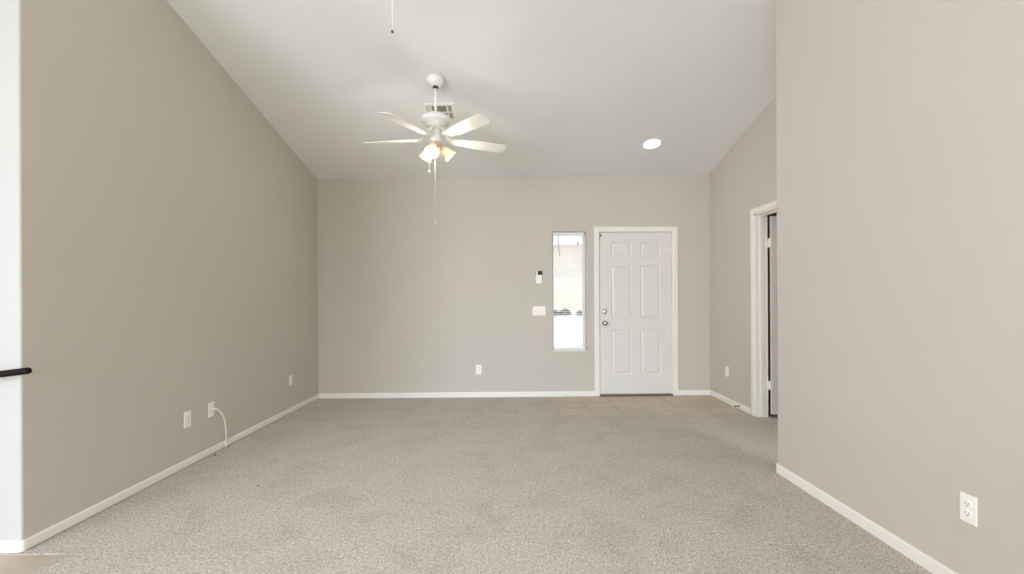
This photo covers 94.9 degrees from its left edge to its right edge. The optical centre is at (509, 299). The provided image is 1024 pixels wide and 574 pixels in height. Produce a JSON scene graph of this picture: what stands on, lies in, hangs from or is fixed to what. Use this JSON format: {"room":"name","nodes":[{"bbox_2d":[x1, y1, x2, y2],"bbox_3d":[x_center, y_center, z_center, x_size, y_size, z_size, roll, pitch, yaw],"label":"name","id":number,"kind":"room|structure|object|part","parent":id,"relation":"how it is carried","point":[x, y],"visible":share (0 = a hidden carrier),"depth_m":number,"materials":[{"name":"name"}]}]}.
{"room":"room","nodes":[
{"label":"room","id":0,"kind":"room"},
{"bbox_2d":[0,0,317,542],"bbox_3d":[-2.420,-0.932,4.133,0.120,4.400,3.735,0,0,0],"label":"wall","id":1,"kind":"structure","parent":0,"point":[159,234],"depth_m":2.93,"materials":[{"name":"beige paint"}]},
{"bbox_2d":[17,539,25,552],"bbox_3d":[-2.349,1.188,2.264,0.021,0.052,0.021,0,0,0],"label":"baseboard","id":2,"kind":"structure","parent":1,"relation":"attached to","point":[22,543],"depth_m":2.26,"materials":[{"name":"white wood"}]},
{"bbox_2d":[26,394,318,549],"bbox_3d":[-2.344,1.187,4.027,0.011,0.050,3.508,0,0,0],"label":"baseboard","id":3,"kind":"structure","parent":1,"relation":"attached to","point":[35,539],"depth_m":2.98,"materials":[{"name":"white wood"}]},
{"bbox_2d":[184,410,190,428],"bbox_3d":[-2.346,0.875,3.429,0.009,0.118,0.074,0,0,0],"label":"wall outlet","id":4,"kind":"object","parent":1,"relation":"attached to","point":[187,415],"visible":1,"depth_m":3.42,"materials":[{"name":"white plastic"}]},
{"bbox_2d":[208,402,213,417],"bbox_3d":[-2.342,0.868,3.702,0.018,0.114,0.068,0,0,0],"label":"outlet","id":5,"kind":"object","parent":1,"relation":"attached to","point":[210,405],"visible":1,"depth_m":3.69,"materials":[{"name":"white plastic"}]},
{"bbox_2d":[213,408,226,446],"bbox_3d":[-2.320,1.035,3.788,0.040,0.357,0.183,0,0,0],"label":"coaxial cable","id":6,"kind":"object","parent":5,"relation":"attached to","point":[213,408],"visible":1,"depth_m":3.83,"materials":[{"name":"beige plastic"}]},
{"bbox_2d":[289,375,291,385],"bbox_3d":[-2.347,0.868,5.047,0.008,0.110,0.066,0,0,0],"label":"blank wall plate","id":7,"kind":"object","parent":1,"relation":"attached to","point":[290,376],"visible":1,"depth_m":5.04,"materials":[{"name":"white plastic"}]},
{"bbox_2d":[0,395,931,573],"bbox_3d":[-0.644,1.259,1.500,11.300,0.100,9.200,0,0,0],"label":"floor","id":8,"kind":"structure","parent":0,"point":[451,485],"depth_m":2.79,"materials":[{"name":"carpet"}]},
{"bbox_2d":[167,0,775,179],"bbox_3d":[-0.660,-2.095,1.500,11.300,1.575,9.400,0,0,0],"label":"ceiling","id":9,"kind":"structure","parent":0,"point":[568,87],"depth_m":4.06,"materials":[{"name":"paint"}]},
{"bbox_2d":[363,73,505,223],"bbox_3d":[-0.660,-1.287,4.104,1.261,1.277,1.255,0,0,0],"label":"ceiling fan","id":10,"kind":"object","parent":9,"relation":"hanging from","point":[435,121],"visible":1,"depth_m":4.02,"materials":[{"name":"white"}]},
{"bbox_3d":[-1.020,-1.389,4.143,0.542,0.034,0.134,0,0,10],"label":"fan blade","id":11,"kind":"part","parent":10,"relation":"part of","materials":[{"name":"white wood"}]},
{"bbox_3d":[-0.820,-1.390,3.732,0.134,0.034,0.542,0,0,28],"label":"fan blade","id":12,"kind":"part","parent":10,"relation":"part of","materials":[{"name":"white wood"}]},
{"bbox_3d":[-0.729,-1.271,4.152,0.134,0.139,0.127,0,0,0],"label":"lamp shade","id":13,"kind":"part","parent":10,"relation":"part of","materials":[{"name":"white glass"}]},
{"bbox_3d":[-0.645,-1.267,3.961,0.118,0.140,0.133,0,0,39],"label":"lamp shade","id":14,"kind":"part","parent":10,"relation":"part of","materials":[{"name":"white glass"}]},
{"bbox_2d":[430,142,435,151],"bbox_3d":[-0.649,-1.301,4.002,0.053,0.103,0.094,0,0,0],"label":"socket","id":15,"kind":"object","parent":10,"relation":"attached to","point":[432,149],"depth_m":3.97,"materials":[{"name":"beige"}]},
{"bbox_3d":[-0.691,-1.391,4.460,0.134,0.034,0.542,0,0,-8],"label":"fan blade","id":16,"kind":"part","parent":10,"relation":"part of","materials":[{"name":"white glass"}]},
{"bbox_3d":[-0.532,-1.272,4.126,0.138,0.139,0.121,0,0,0],"label":"lamp shade","id":17,"kind":"part","parent":10,"relation":"part of","materials":[{"name":"white glass"}]},
{"bbox_3d":[-0.367,-1.392,3.795,0.134,0.034,0.542,0,0,-44],"label":"fan blade","id":18,"kind":"part","parent":10,"relation":"part of","materials":[{"name":"white wood"}]},
{"bbox_3d":[-0.287,-1.393,4.245,0.542,0.034,0.134,0,0,-26],"label":"fan blade","id":19,"kind":"part","parent":10,"relation":"part of","materials":[{"name":"white wood"}]},
{"bbox_2d":[424,103,456,120],"bbox_3d":[-0.657,-1.802,4.529,0.285,0.074,0.264,0,0,0],"label":"ceiling vent","id":20,"kind":"object","parent":9,"relation":"in","point":[447,108],"visible":0.53,"depth_m":4.47,"materials":[{"name":"paint"}]},
{"bbox_2d":[642,139,661,148],"bbox_3d":[1.569,-1.708,5.164,0.209,0.053,0.204,0,0,-4],"label":"recessed light","id":21,"kind":"object","parent":9,"relation":"in","point":[651,143],"visible":1,"depth_m":5.16,"materials":[{"name":"white"}]},
{"bbox_2d":[317,174,709,396],"bbox_3d":[0.069,-0.944,5.908,5.350,4.400,0.161,0,0,-1],"label":"wall","id":22,"kind":"structure","parent":0,"point":[408,302],"depth_m":5.82,"materials":[{"name":"beige paint"}]},
{"bbox_2d":[476,365,481,373],"bbox_3d":[-0.379,0.868,5.815,0.070,0.116,0.009,0,0,-1],"label":"wall outlet","id":23,"kind":"object","parent":22,"relation":"attached to","point":[478,367],"visible":1,"depth_m":5.81,"materials":[{"name":"white plastic"}]},
{"bbox_2d":[319,390,709,398],"bbox_3d":[0.082,1.175,5.823,4.839,0.062,0.013,0,0,-1],"label":"baseboard","id":24,"kind":"structure","parent":22,"relation":"attached to","point":[681,392],"depth_m":5.81,"materials":[{"name":"white wood"}]},
{"bbox_2d":[535,271,541,283],"bbox_3d":[0.366,-0.276,5.823,0.082,0.156,0.022,0,0,-1],"label":"thermostat","id":25,"kind":"object","parent":22,"relation":"attached to","point":[538,274],"visible":1,"depth_m":5.81,"materials":[{"name":"white plastic"}]},
{"bbox_2d":[532,306,545,315],"bbox_3d":[0.369,0.142,5.824,0.163,0.116,0.020,0,0,-1],"label":"light switch","id":26,"kind":"object","parent":22,"relation":"attached to","point":[537,310],"visible":1,"depth_m":5.83,"materials":[{"name":"white plastic"}]},
{"bbox_2d":[552,233,586,351],"bbox_3d":[0.746,-0.099,5.913,0.429,1.489,0.156,0,0,-1],"label":"window","id":27,"kind":"structure","parent":22,"relation":"in","point":[583,236],"depth_m":5.94,"materials":[{"name":"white glass"}]},
{"bbox_2d":[552,232,583,349],"bbox_3d":[0.737,-0.103,5.871,0.387,1.469,0.051,0,0,-1],"label":"mini blind","id":28,"kind":"object","parent":27,"relation":"attached to","point":[553,233],"visible":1,"depth_m":5.87,"materials":[{"name":"white plastic"}]},
{"bbox_3d":[0.741,0.604,5.881,0.387,0.054,0.024,0,0,-1],"label":"rail","id":29,"kind":"part","parent":28,"relation":"part of","materials":[{"name":"white plastic"}]},
{"bbox_3d":[0.750,0.639,5.886,0.427,0.012,0.101,0,0,-1],"label":"sill","id":30,"kind":"part","parent":27,"relation":"part of","materials":[{"name":"beige paint"}]},
{"bbox_2d":[594,226,678,396],"bbox_3d":[1.579,0.149,5.897,1.046,2.111,0.199,0,0,-1],"label":"door","id":31,"kind":"structure","parent":22,"relation":"in","point":[636,268],"depth_m":5.87,"materials":[{"name":"white wood"}]},
{"bbox_2d":[709,96,776,413],"bbox_3d":[2.561,-0.957,3.850,0.120,4.400,4.500,0,0,0],"label":"wall","id":32,"kind":"structure","parent":0,"point":[744,180],"depth_m":5.19,"materials":[{"name":"beige paint"}]},
{"bbox_2d":[725,366,728,376],"bbox_3d":[2.506,0.829,5.415,0.008,0.116,0.072,0,0,0],"label":"blank wall plate","id":33,"kind":"object","parent":32,"relation":"attached to","point":[726,367],"visible":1,"depth_m":5.41,"materials":[{"name":"white plastic"}]},
{"bbox_2d":[710,390,749,413],"bbox_3d":[2.506,1.163,3.736,0.011,0.062,4.272,0,0,0],"label":"baseboard","id":34,"kind":"structure","parent":32,"relation":"attached to","point":[744,408],"depth_m":5.31,"materials":[{"name":"white wood"}]},
{"bbox_2d":[750,200,777,416],"bbox_3d":[2.949,0.131,4.388,0.916,2.121,0.931,0,0,0],"label":"door","id":35,"kind":"structure","parent":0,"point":[760,385],"depth_m":4.77,"materials":[{"name":"white wood"}]},
{"bbox_3d":[3.027,0.156,4.753,0.760,2.001,0.035,0,0,0],"label":"panel","id":36,"kind":"part","parent":35,"relation":"part of","materials":[{"name":"white wood"}]},
{"bbox_2d":[767,212,776,399],"bbox_3d":[3.563,-0.037,4.350,1.874,2.550,2.700,0,0,0],"label":"wall","id":37,"kind":"structure","parent":0,"point":[773,214],"depth_m":5.60,"materials":[{"name":"beige paint"}]},
{"bbox_2d":[776,0,1023,573],"bbox_3d":[1.908,-0.954,0.134,0.120,4.400,6.268,0,0,0],"label":"wall","id":38,"kind":"structure","parent":0,"point":[900,123],"depth_m":2.18,"materials":[{"name":"beige paint"}]},
{"bbox_2d":[776,463,957,573],"bbox_3d":[1.919,1.165,0.140,0.142,0.062,6.279,0,0,0],"label":"baseboard","id":39,"kind":"structure","parent":38,"relation":"attached to","point":[919,557],"depth_m":2.40,"materials":[{"name":"white wood"}]},
{"bbox_2d":[960,491,977,526],"bbox_3d":[1.853,0.845,1.898,0.009,0.116,0.070,0,0,0],"label":"wall outlet","id":40,"kind":"object","parent":38,"relation":"attached to","point":[968,503],"visible":1,"depth_m":1.89,"materials":[{"name":"white plastic"}]},
{"bbox_2d":[963,500,971,507],"bbox_3d":[1.850,0.825,1.898,0.003,0.029,0.033,0,0,0],"label":"receptacle","id":41,"kind":"object","parent":40,"relation":"attached to","point":[966,503],"depth_m":1.90,"materials":[{"name":"white plastic"}]},
{"bbox_2d":[963,509,971,517],"bbox_3d":[1.851,0.864,1.898,0.003,0.029,0.033,0,0,0],"label":"receptacle","id":42,"kind":"object","parent":40,"relation":"attached to","point":[967,513],"depth_m":1.90,"materials":[{"name":"white plastic"}]},
{"bbox_3d":[-4.342,-0.922,2.325,3.725,4.400,0.120,0,0,0],"label":"wall","id":43,"kind":"structure","parent":0,"visible":0},
{"bbox_2d":[0,540,19,552],"bbox_3d":[-4.226,1.198,2.260,3.737,0.055,0.011,0,0,0],"label":"baseboard","id":44,"kind":"structure","parent":43,"relation":"attached to","point":[6,546],"depth_m":2.25,"materials":[{"name":"white wood"}]},
{"bbox_2d":[0,367,31,377],"bbox_3d":[-2.889,0.432,2.200,1.402,0.236,0.130,0,0,0],"label":"handrail","id":45,"kind":"object","parent":43,"relation":"attached to","point":[20,371],"visible":1,"depth_m":2.14,"materials":[{"name":"black metal"}]},
{"label":"outside","id":46,"kind":"structure","parent":0,"visible":0},
{"bbox_2d":[554,315,582,347],"bbox_3d":[0.007,1.456,48.060,120.000,0.200,83.880,0,0,0],"label":"ground","id":47,"kind":"structure","parent":46,"point":[556,316],"depth_m":20.37,"materials":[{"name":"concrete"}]},
{"bbox_2d":[560,308,571,315],"bbox_3d":[4.546,1.016,38.207,1.078,0.635,1.032,0,0,0],"label":"shrub","id":48,"kind":"object","parent":47,"relation":"on","point":[564,309],"visible":0.67,"depth_m":38.07,"materials":[{"name":"grey plant"}]},
{"bbox_2d":[553,236,581,314],"bbox_3d":[3.986,-2.764,45.500,19.600,8.200,10.600,0,0,0],"label":"house","id":49,"kind":"structure","parent":47,"relation":"on","point":[573,242],"depth_m":41.00,"materials":[{"name":"beige paint"}]}
]}

